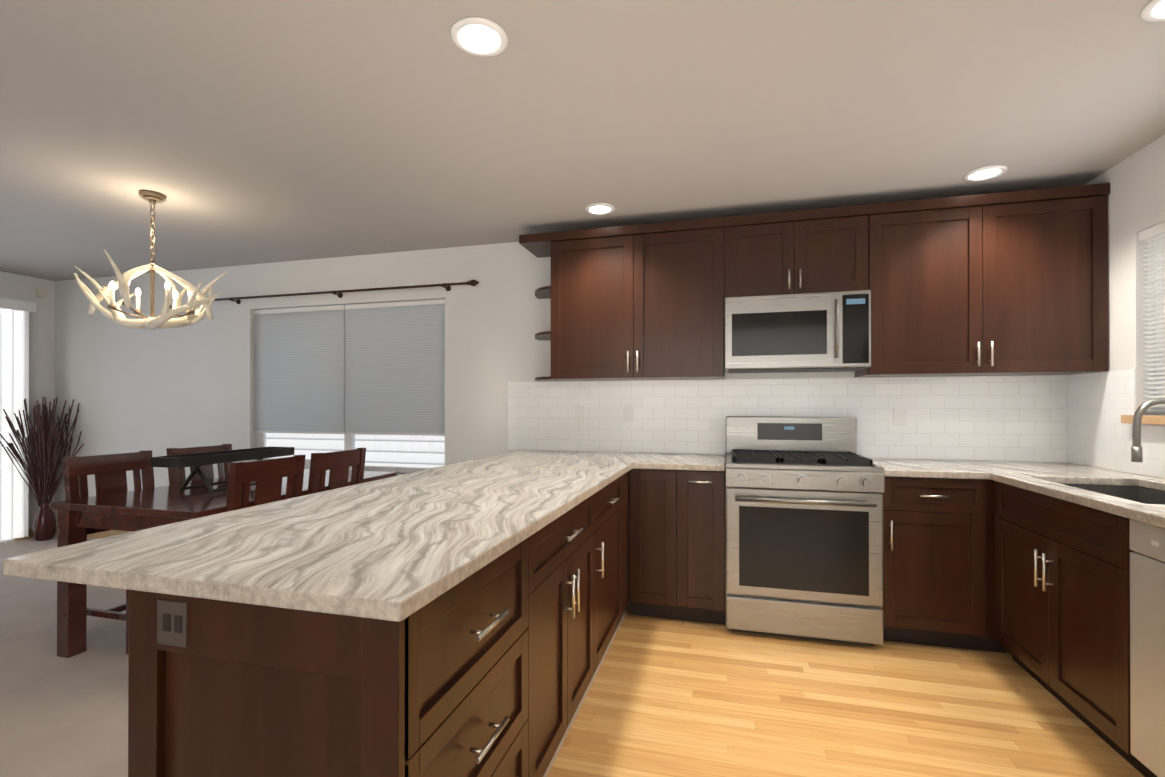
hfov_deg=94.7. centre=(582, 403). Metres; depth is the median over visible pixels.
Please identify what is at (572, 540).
base cabinet
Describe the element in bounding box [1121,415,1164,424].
sill
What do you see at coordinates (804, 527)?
range
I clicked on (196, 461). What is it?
centerpiece tray
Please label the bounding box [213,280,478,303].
curtain rod
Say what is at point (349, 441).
window
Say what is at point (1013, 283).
upper cabinet
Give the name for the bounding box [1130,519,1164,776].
dishwasher
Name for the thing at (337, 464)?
chair
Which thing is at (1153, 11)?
recessed light
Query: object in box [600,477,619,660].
base cabinet
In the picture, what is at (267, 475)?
chair
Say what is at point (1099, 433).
wall
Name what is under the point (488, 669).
base cabinet
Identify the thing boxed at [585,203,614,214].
recessed light
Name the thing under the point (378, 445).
backdrop
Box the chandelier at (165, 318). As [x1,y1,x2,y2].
[74,190,227,329]
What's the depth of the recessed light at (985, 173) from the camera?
2.77 m
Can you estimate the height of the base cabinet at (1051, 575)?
0.874 m
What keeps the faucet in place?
on the countertop at (1045, 482)
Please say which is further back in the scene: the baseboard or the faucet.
the baseboard
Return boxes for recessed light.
[451,17,507,56]
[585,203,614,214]
[963,165,1007,181]
[1141,0,1164,21]
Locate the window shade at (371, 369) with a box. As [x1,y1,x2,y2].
[253,299,444,435]
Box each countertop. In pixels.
[3,450,646,621]
[635,453,724,470]
[868,458,990,479]
[955,460,1164,527]
[971,460,1122,473]
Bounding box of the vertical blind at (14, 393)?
[0,297,35,540]
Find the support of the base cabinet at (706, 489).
on the floor at (666, 697)
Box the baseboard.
[55,525,131,537]
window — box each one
[257,433,444,475]
[1156,238,1164,414]
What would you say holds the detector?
attached to the wall at (41, 340)
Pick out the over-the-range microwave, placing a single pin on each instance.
(819, 332)
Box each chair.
[62,450,154,653]
[166,444,231,484]
[226,455,305,511]
[307,448,365,494]
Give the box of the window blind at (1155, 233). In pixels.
[1139,222,1164,411]
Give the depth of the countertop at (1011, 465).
2.87 m
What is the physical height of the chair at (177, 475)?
0.970 m
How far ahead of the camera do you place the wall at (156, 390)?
4.01 m
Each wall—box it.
[0,271,54,542]
[54,242,1067,524]
[1067,135,1164,491]
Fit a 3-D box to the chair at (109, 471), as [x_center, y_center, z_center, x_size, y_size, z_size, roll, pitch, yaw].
[-2.405,0.759,2.922,0.495,0.970,0.430,0,0,15]
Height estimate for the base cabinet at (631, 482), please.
0.874 m
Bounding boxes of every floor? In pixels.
[0,534,628,776]
[547,607,1143,776]
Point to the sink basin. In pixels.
(1143, 495)
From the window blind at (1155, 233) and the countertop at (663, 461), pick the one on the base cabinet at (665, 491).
the countertop at (663, 461)
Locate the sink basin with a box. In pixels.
[1063,484,1164,504]
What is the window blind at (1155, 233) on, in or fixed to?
attached to the window at (1160, 408)
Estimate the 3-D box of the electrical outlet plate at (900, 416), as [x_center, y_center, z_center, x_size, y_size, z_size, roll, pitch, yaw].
[1.940,0.075,3.279,0.070,0.114,0.008,0,0,15]
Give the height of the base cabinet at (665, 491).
0.874 m
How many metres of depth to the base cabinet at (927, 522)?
2.70 m
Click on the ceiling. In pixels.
(242, 132)
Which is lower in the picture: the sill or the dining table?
the dining table
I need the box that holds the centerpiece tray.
[151,447,293,493]
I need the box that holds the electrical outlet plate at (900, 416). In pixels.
[894,407,906,425]
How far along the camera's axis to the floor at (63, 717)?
2.36 m
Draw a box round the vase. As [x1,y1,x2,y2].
[0,396,83,540]
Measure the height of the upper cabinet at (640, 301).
0.956 m
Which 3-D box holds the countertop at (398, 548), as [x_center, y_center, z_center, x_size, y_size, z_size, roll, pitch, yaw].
[-0.386,0.350,2.412,0.960,0.035,2.903,0,0,15]
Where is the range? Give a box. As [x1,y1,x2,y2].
[725,416,884,645]
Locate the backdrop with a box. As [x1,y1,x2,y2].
[266,433,444,467]
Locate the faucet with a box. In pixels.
[1131,398,1164,461]
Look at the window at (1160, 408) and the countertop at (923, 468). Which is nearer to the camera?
the window at (1160, 408)
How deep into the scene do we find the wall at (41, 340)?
5.07 m
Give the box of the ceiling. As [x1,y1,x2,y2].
[0,0,1164,280]
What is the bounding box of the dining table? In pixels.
[50,469,396,657]
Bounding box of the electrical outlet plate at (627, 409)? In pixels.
[623,405,632,420]
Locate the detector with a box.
[34,288,46,297]
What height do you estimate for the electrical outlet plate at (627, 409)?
0.114 m
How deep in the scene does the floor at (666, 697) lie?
2.15 m
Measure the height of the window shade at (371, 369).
1.052 m
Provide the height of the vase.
1.319 m
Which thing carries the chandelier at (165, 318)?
hanging from the ceiling
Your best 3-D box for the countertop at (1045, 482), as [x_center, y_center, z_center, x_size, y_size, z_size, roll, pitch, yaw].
[2.176,0.349,2.112,0.653,0.035,2.146,0,0,15]
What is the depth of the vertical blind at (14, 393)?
4.83 m
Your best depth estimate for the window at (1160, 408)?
2.51 m
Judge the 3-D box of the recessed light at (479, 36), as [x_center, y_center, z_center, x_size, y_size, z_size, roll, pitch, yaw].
[-0.337,-1.194,1.756,0.184,0.010,0.184,0,0,15]
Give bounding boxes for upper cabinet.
[547,217,726,380]
[727,204,870,296]
[855,183,1109,377]
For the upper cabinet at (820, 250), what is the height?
0.490 m
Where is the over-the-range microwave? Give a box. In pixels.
[725,290,870,372]
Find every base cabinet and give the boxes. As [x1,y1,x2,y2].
[128,527,543,776]
[544,490,599,773]
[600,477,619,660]
[620,469,643,620]
[644,469,687,619]
[688,461,725,623]
[882,476,971,648]
[972,479,1148,680]

